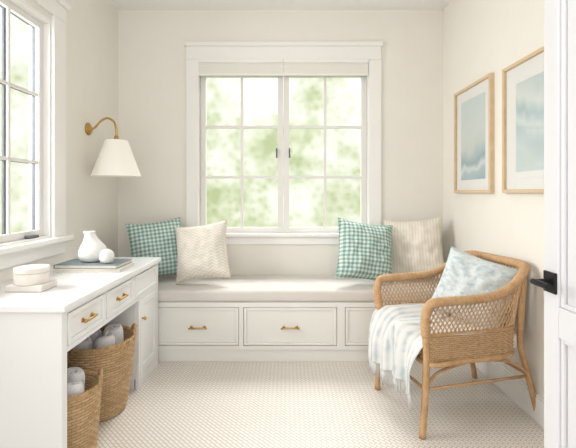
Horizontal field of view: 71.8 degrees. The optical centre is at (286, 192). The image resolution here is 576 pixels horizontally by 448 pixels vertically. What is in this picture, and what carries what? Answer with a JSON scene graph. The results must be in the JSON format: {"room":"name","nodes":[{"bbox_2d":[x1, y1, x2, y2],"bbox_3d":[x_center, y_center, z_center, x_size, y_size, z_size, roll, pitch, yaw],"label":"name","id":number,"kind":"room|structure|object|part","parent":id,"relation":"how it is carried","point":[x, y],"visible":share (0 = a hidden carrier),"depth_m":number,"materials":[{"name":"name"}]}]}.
{"room":"sitting room","nodes":[
{"label":"sitting room","id":0,"kind":"room"},
{"bbox_2d":[0,0,117,283],"bbox_3d":[-1.500,-0.175,1.385,0.140,2.750,3.970,0,0,0],"label":"wall","id":1,"kind":"structure","parent":0,"point":[91,25],"depth_m":2.87,"materials":[{"name":"paint"}]},
{"bbox_2d":[0,0,73,269],"bbox_3d":[-1.468,-0.412,1.740,0.185,1.585,1.660,0,0,0],"label":"window","id":2,"kind":"structure","parent":1,"relation":"in","point":[46,236],"depth_m":2.38,"materials":[{"name":"paint"}]},
{"bbox_3d":[-1.481,-0.381,2.115,0.022,1.274,0.566,0,0,0],"label":"sash","id":3,"kind":"part","parent":2,"relation":"part of","materials":[{"name":"paint"}]},
{"bbox_3d":[-1.413,0.325,1.740,0.075,0.110,1.660,0,0,0],"label":"sill","id":4,"kind":"part","parent":2,"relation":"part of","materials":[{"name":"paint"}]},
{"bbox_3d":[-1.407,-0.448,1.740,0.045,1.515,1.640,0,0,0],"label":"casing","id":5,"kind":"part","parent":2,"relation":"part of","materials":[{"name":"paint"}]},
{"bbox_2d":[85,117,140,176],"bbox_3d":[-1.244,-0.333,2.860,0.373,0.425,0.336,0,0,0],"label":"wall sconce","id":6,"kind":"object","parent":1,"relation":"attached to","point":[115,158],"visible":1,"depth_m":2.77,"materials":[{"name":"white fabric"}]},
{"bbox_3d":[-1.308,-0.455,2.860,0.207,0.180,0.040,0,0,0],"label":"arm","id":7,"kind":"part","parent":6,"relation":"part of","materials":[{"name":"gold metal"}]},
{"bbox_3d":[-1.225,-0.249,2.860,0.336,0.258,0.336,0,0,0],"label":"lamp shade","id":8,"kind":"part","parent":6,"relation":"part of","materials":[{"name":"white fabric"}]},
{"bbox_2d":[109,0,450,9],"bbox_3d":[-0.055,-1.600,1.455,3.030,0.100,4.110,0,0,0],"label":"ceiling","id":9,"kind":"structure","parent":0,"point":[119,4],"depth_m":3.27,"materials":[{"name":"paint"}]},
{"bbox_2d":[118,10,442,274],"bbox_3d":[-0.055,-0.175,3.440,3.030,2.750,0.140,0,0,0],"label":"wall","id":10,"kind":"structure","parent":0,"point":[151,43],"depth_m":3.37,"materials":[{"name":"paint"}]},
{"bbox_2d":[185,42,382,244],"bbox_3d":[-0.028,-0.417,3.410,1.705,1.705,0.180,0,0,0],"label":"window","id":11,"kind":"structure","parent":10,"relation":"in","point":[204,60],"depth_m":3.35,"materials":[{"name":"paint"}]},
{"bbox_3d":[-0.389,-0.997,3.355,0.713,0.013,0.018,0,0,0],"label":"shade rail","id":12,"kind":"part","parent":11,"relation":"part of","materials":[{"name":"paint"}]},
{"bbox_2d":[199,63,282,73],"bbox_3d":[-0.389,-1.050,3.355,0.713,0.100,0.006,0,0,0],"label":"roller shade","id":13,"kind":"object","parent":11,"relation":"attached to","point":[204,68],"depth_m":3.35,"materials":[{"name":"fabric"}]},
{"bbox_3d":[-0.388,-0.352,3.435,0.711,1.386,0.040,0,0,0],"label":"sash","id":14,"kind":"part","parent":11,"relation":"part of","materials":[{"name":"glass"}]},
{"bbox_3d":[-0.028,0.388,3.355,1.705,0.095,0.070,0,0,0],"label":"sill","id":15,"kind":"part","parent":11,"relation":"part of","materials":[{"name":"paint"}]},
{"bbox_3d":[0.328,-0.352,3.435,0.711,1.386,0.040,0,0,0],"label":"sash","id":16,"kind":"part","parent":11,"relation":"part of","materials":[{"name":"glass"}]},
{"bbox_2d":[284,63,367,73],"bbox_3d":[0.329,-1.050,3.355,0.713,0.100,0.006,0,0,0],"label":"roller shade","id":17,"kind":"object","parent":11,"relation":"attached to","point":[289,68],"depth_m":3.35,"materials":[{"name":"fabric"}]},
{"bbox_3d":[0.329,-0.997,3.355,0.713,0.013,0.018,0,0,0],"label":"shade rail","id":18,"kind":"part","parent":11,"relation":"part of","materials":[{"name":"paint"}]},
{"bbox_2d":[96,362,543,447],"bbox_3d":[-0.055,1.250,1.455,3.030,0.100,4.110,0,0,0],"label":"floor","id":19,"kind":"structure","parent":0,"point":[179,404],"depth_m":2.20,"materials":[{"name":"tile"}]},
{"bbox_2d":[0,257,160,447],"bbox_3d":[-1.151,0.825,2.192,0.552,0.750,1.215,0,0,0],"label":"desk","id":20,"kind":"object","parent":19,"relation":"on","point":[38,330],"visible":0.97,"depth_m":1.60,"materials":[{"name":"paint"}]},
{"bbox_2d":[5,280,57,291],"bbox_3d":[-1.195,0.434,1.865,0.170,0.030,0.130,0,0,0],"label":"tray","id":21,"kind":"object","parent":20,"relation":"on","point":[52,283],"visible":0.71,"depth_m":1.80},
{"bbox_2d":[13,264,49,285],"bbox_3d":[-1.195,0.382,1.865,0.147,0.074,0.147,0,0,0],"label":"round box","id":22,"kind":"object","parent":21,"relation":"on","point":[32,274],"visible":1,"depth_m":1.81,"materials":[{"name":"beige stone"}]},
{"bbox_3d":[-1.195,0.357,1.865,0.147,0.024,0.147,0,0,0],"label":"lid","id":23,"kind":"part","parent":22,"relation":"part of","materials":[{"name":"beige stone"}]},
{"bbox_3d":[-0.910,0.565,1.808,0.018,0.134,0.327,0,0,0],"label":"drawer","id":24,"kind":"part","parent":20,"relation":"part of","materials":[{"name":"paint"}]},
{"bbox_3d":[-0.893,0.565,1.808,0.035,0.022,0.113,0,0,0],"label":"handle","id":25,"kind":"part","parent":20,"relation":"part of","materials":[{"name":"gold metal"}]},
{"bbox_2d":[52,262,133,272],"bbox_3d":[-1.135,0.440,2.360,0.380,0.020,0.230,0,0,-2],"label":"book","id":26,"kind":"object","parent":20,"relation":"on","point":[129,265],"visible":0.6,"depth_m":2.25,"materials":[{"name":"beige paper"}]},
{"bbox_2d":[54,258,131,268],"bbox_3d":[-1.140,0.418,2.360,0.360,0.022,0.220,0,0,2],"label":"book","id":27,"kind":"object","parent":26,"relation":"on","point":[75,263],"visible":0.96,"depth_m":2.27,"materials":[{"name":"paper"}]},
{"bbox_2d":[78,231,106,261],"bbox_3d":[-1.160,0.318,2.380,0.160,0.178,0.160,0,0,0],"label":"vase","id":28,"kind":"object","parent":27,"relation":"on","point":[91,247],"visible":0.92,"depth_m":2.33,"materials":[{"name":"white ceramic"}]},
{"bbox_2d":[99,249,114,263],"bbox_3d":[-1.045,0.365,2.310,0.084,0.082,0.084,0,0,0],"label":"decorative ball","id":29,"kind":"object","parent":27,"relation":"on","point":[106,256],"visible":1,"depth_m":2.28,"materials":[{"name":"white ceramic"}]},
{"bbox_3d":[-0.915,0.839,2.217,0.020,0.722,1.155,0,0,0],"label":"frame","id":30,"kind":"part","parent":20,"relation":"part of","materials":[{"name":"paint"}]},
{"bbox_3d":[-0.910,0.565,2.169,0.018,0.134,0.346,0,0,0],"label":"drawer","id":31,"kind":"part","parent":20,"relation":"part of","materials":[{"name":"paint"}]},
{"bbox_3d":[-0.893,0.565,2.169,0.035,0.022,0.113,0,0,0],"label":"handle","id":32,"kind":"part","parent":20,"relation":"part of","materials":[{"name":"gold metal"}]},
{"bbox_3d":[-0.910,0.565,2.566,0.018,0.134,0.392,0,0,0],"label":"drawer","id":33,"kind":"part","parent":20,"relation":"part of","materials":[{"name":"paint"}]},
{"bbox_3d":[-0.912,0.892,2.608,0.018,0.469,0.307,0,0,0],"label":"door","id":34,"kind":"part","parent":20,"relation":"part of","materials":[{"name":"paint"}]},
{"bbox_2d":[67,368,102,447],"bbox_3d":[-1.009,1.013,1.820,0.308,0.366,0.306,0,0,0],"label":"wicker basket","id":35,"kind":"object","parent":19,"relation":"on","point":[83,409],"visible":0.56,"depth_m":1.76,"materials":[{"name":"brown wicker"}]},
{"bbox_2d":[67,367,84,387],"bbox_3d":[-1.008,0.965,1.887,0.103,0.256,0.091,0,0,39],"label":"rolled towel","id":36,"kind":"object","parent":35,"relation":"in","point":[74,374],"visible":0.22,"depth_m":1.87,"materials":[{"name":"fabric"}]},
{"bbox_2d":[67,382,84,397],"bbox_3d":[-0.960,0.975,1.785,0.102,0.256,0.094,1,1,0],"label":"rolled towel","id":37,"kind":"object","parent":35,"relation":"in","point":[73,388],"visible":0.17,"depth_m":1.75,"materials":[{"name":"fabric"}]},
{"bbox_3d":[-0.884,0.862,1.881,0.029,0.063,0.122,0,0,-26],"label":"handle","id":38,"kind":"part","parent":35,"relation":"part of","materials":[{"name":"wicker"}]},
{"bbox_2d":[67,323,136,421],"bbox_3d":[-1.050,0.973,2.205,0.409,0.446,0.406,0,0,0],"label":"wicker basket","id":39,"kind":"object","parent":19,"relation":"on","point":[116,361],"visible":0.52,"depth_m":2.09,"materials":[{"name":"brown wicker"}]},
{"bbox_2d":[72,336,91,349],"bbox_3d":[-1.109,0.915,2.139,0.111,0.280,0.100,0,0,-26],"label":"rolled towel","id":40,"kind":"object","parent":39,"relation":"in","point":[86,344],"visible":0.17,"depth_m":2.11,"materials":[{"name":"fabric"}]},
{"bbox_2d":[90,329,101,348],"bbox_3d":[-1.109,0.905,2.267,0.113,0.279,0.103,0,0,40],"label":"rolled towel","id":41,"kind":"object","parent":39,"relation":"in","point":[98,333],"visible":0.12,"depth_m":2.23,"materials":[{"name":"grey fabric"}]},
{"bbox_2d":[94,334,114,348],"bbox_3d":[-0.987,0.905,2.143,0.103,0.276,0.115,0,0,15],"label":"rolled towel","id":42,"kind":"object","parent":39,"relation":"in","point":[106,340],"visible":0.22,"depth_m":2.11,"materials":[{"name":"grey fabric"}]},
{"bbox_2d":[103,324,123,343],"bbox_3d":[-0.990,0.895,2.268,0.112,0.275,0.104,0,0,-11],"label":"rolled towel","id":43,"kind":"object","parent":39,"relation":"in","point":[116,330],"visible":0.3,"depth_m":2.25,"materials":[{"name":"fabric"}]},
{"bbox_3d":[-0.880,0.782,2.287,0.032,0.064,0.158,0,0,-26],"label":"handle","id":44,"kind":"part","parent":39,"relation":"part of","materials":[{"name":"wicker"}]},
{"bbox_2d":[158,302,416,361],"bbox_3d":[-0.055,0.988,3.082,2.746,0.425,0.572,0,0,0],"label":"window seat","id":45,"kind":"object","parent":19,"relation":"on","point":[187,331],"visible":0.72,"depth_m":2.83,"materials":[{"name":"paint"}]},
{"bbox_3d":[-0.632,0.955,2.814,0.133,0.022,0.035,0,0,0],"label":"handle","id":46,"kind":"part","parent":45,"relation":"part of","materials":[{"name":"gold metal"}]},
{"bbox_3d":[-0.632,0.948,2.831,0.577,0.267,0.016,0,0,0],"label":"drawer","id":47,"kind":"part","parent":45,"relation":"part of","materials":[{"name":"paint"}]},
{"bbox_3d":[0.022,0.948,2.831,0.657,0.267,0.016,0,0,0],"label":"drawer","id":48,"kind":"part","parent":45,"relation":"part of","materials":[{"name":"paint"}]},
{"bbox_3d":[0.022,0.955,2.814,0.133,0.022,0.035,0,0,0],"label":"handle","id":49,"kind":"part","parent":45,"relation":"part of","materials":[{"name":"gold metal"}]},
{"bbox_2d":[158,275,438,301],"bbox_3d":[-0.055,0.732,3.087,2.742,0.084,0.558,0,0,0],"label":"seat cushion","id":50,"kind":"object","parent":45,"relation":"on","point":[235,288],"visible":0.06,"depth_m":2.85,"materials":[{"name":"fabric"}]},
{"bbox_2d":[125,217,179,275],"bbox_3d":[-1.028,0.443,3.146,0.452,0.490,0.267,0,0,-29],"label":"throw pillow","id":51,"kind":"object","parent":50,"relation":"on","point":[158,239],"visible":0.63,"depth_m":3.07,"materials":[{"name":"green fabric"}]},
{"bbox_2d":[175,220,230,283],"bbox_3d":[-0.650,0.447,3.036,0.458,0.481,0.273,0,0,-3],"label":"throw pillow","id":52,"kind":"object","parent":50,"relation":"on","point":[201,250],"visible":1,"depth_m":2.96,"materials":[{"name":"beige fabric"}]},
{"bbox_2d":[335,218,393,284],"bbox_3d":[0.595,0.438,3.031,0.419,0.499,0.347,0,0,13],"label":"throw pillow","id":53,"kind":"object","parent":50,"relation":"on","point":[365,250],"visible":0.97,"depth_m":2.94,"materials":[{"name":"green fabric"}]},
{"bbox_2d":[383,217,443,277],"bbox_3d":[1.000,0.436,3.140,0.476,0.502,0.264,0,0,15],"label":"throw pillow","id":54,"kind":"object","parent":50,"relation":"on","point":[416,246],"visible":0.73,"depth_m":3.06,"materials":[{"name":"beige fabric"}]},
{"bbox_3d":[0.705,0.948,2.831,0.582,0.267,0.016,0,0,0],"label":"drawer","id":55,"kind":"part","parent":45,"relation":"part of","materials":[{"name":"paint"}]},
{"bbox_2d":[373,250,536,439],"bbox_3d":[0.941,0.782,2.269,0.718,0.842,0.621,0,0,-13],"label":"armchair","id":56,"kind":"object","parent":19,"relation":"on","point":[449,350],"visible":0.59,"depth_m":2.01,"materials":[{"name":"wicker"}]},
{"bbox_3d":[0.562,0.945,2.442,0.054,0.513,0.039,0,0,-13],"label":"leg","id":57,"kind":"part","parent":56,"relation":"part of","materials":[{"name":"wicker"}]},
{"bbox_3d":[0.673,0.945,1.950,0.054,0.513,0.039,0,0,-13],"label":"leg","id":58,"kind":"part","parent":56,"relation":"part of","materials":[{"name":"wood"}]},
{"bbox_2d":[368,303,485,411],"bbox_3d":[0.780,0.882,2.230,0.499,0.402,0.531,0,0,-13],"label":"throw blanket","id":59,"kind":"object","parent":56,"relation":"on","point":[394,339],"visible":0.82,"depth_m":2.19,"materials":[{"name":"fabric"}]},
{"bbox_3d":[0.932,0.548,2.267,0.640,0.308,0.576,0,0,-13],"label":"lattice panel","id":60,"kind":"part","parent":56,"relation":"part of","materials":[{"name":"wicker"}]},
{"bbox_3d":[0.929,0.534,2.266,0.687,0.340,0.615,0,0,-13],"label":"arm rail","id":61,"kind":"part","parent":56,"relation":"part of","materials":[{"name":"wicker"}]},
{"bbox_3d":[0.925,0.832,2.265,0.646,0.283,0.578,0,0,-13],"label":"seat frame","id":62,"kind":"part","parent":56,"relation":"part of","materials":[{"name":"wicker"}]},
{"bbox_3d":[1.179,0.816,2.564,0.128,0.774,0.035,0,0,-31],"label":"leg","id":63,"kind":"part","parent":56,"relation":"part of","materials":[{"name":"wicker"}]},
{"bbox_2d":[431,246,517,327],"bbox_3d":[1.071,0.550,2.283,0.237,0.446,0.474,0,0,-39],"label":"throw pillow","id":64,"kind":"object","parent":56,"relation":"on","point":[464,274],"visible":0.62,"depth_m":2.23,"materials":[{"name":"blue fabric"}]},
{"bbox_3d":[1.282,0.816,2.104,0.128,0.774,0.035,0,0,6],"label":"leg","id":65,"kind":"part","parent":56,"relation":"part of","materials":[{"name":"wicker"}]},
{"bbox_2d":[443,0,543,397],"bbox_3d":[1.390,-0.175,1.385,0.140,2.750,3.970,0,0,0],"label":"wall","id":66,"kind":"structure","parent":0,"point":[481,38],"depth_m":2.53,"materials":[{"name":"paint"}]},
{"bbox_2d":[454,73,493,192],"bbox_3d":[1.305,-0.383,2.805,0.030,0.765,0.550,0,0,0],"label":"framed picture","id":67,"kind":"object","parent":66,"relation":"attached to","point":[473,104],"visible":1,"depth_m":2.77,"materials":[{"name":"blue paper"}]},
{"bbox_2d":[461,92,484,179],"bbox_3d":[1.307,-0.383,2.805,0.002,0.575,0.360,0,0,0],"label":"print","id":68,"kind":"object","parent":67,"relation":"attached to","point":[473,106],"depth_m":2.79},
{"bbox_2d":[475,361,543,428],"bbox_3d":[1.312,1.127,1.560,0.016,0.145,2.480,0,0,0],"label":"baseboard","id":69,"kind":"structure","parent":66,"relation":"attached to","point":[517,390],"depth_m":2.27,"materials":[{"name":"paint"}]},
{"bbox_2d":[502,46,543,192],"bbox_3d":[1.305,-0.370,2.115,0.030,0.740,0.550,0,0,0],"label":"framed picture","id":70,"kind":"object","parent":66,"relation":"attached to","point":[523,80],"visible":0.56,"depth_m":2.19,"materials":[{"name":"paper"}]},
{"bbox_2d":[516,71,543,171],"bbox_3d":[1.307,-0.370,2.115,0.002,0.500,0.310,0,0,0],"label":"print","id":71,"kind":"object","parent":70,"relation":"attached to","point":[530,88],"depth_m":2.13},
{"bbox_3d":[1.042,-0.175,0.260,0.555,2.750,0.120,0,0,0],"label":"wall","id":72,"kind":"structure","parent":0,"visible":0},
{"bbox_2d":[530,0,575,447],"bbox_3d":[0.732,0.146,0.718,0.148,2.092,0.775,0,0,0],"label":"door","id":73,"kind":"structure","parent":72,"relation":"in","point":[558,283],"depth_m":1.04,"materials":[{"name":"paint"}]},
{"bbox_3d":[0.685,0.240,1.056,0.054,0.056,0.080,0,0,0],"label":"handle","id":74,"kind":"part","parent":73,"relation":"part of","materials":[{"name":"black metal"}]},
{"bbox_3d":[0.723,0.100,0.718,0.010,1.760,0.655,0,0,0],"label":"panel moulding","id":75,"kind":"part","parent":73,"relation":"part of","materials":[{"name":"paint"}]}
]}

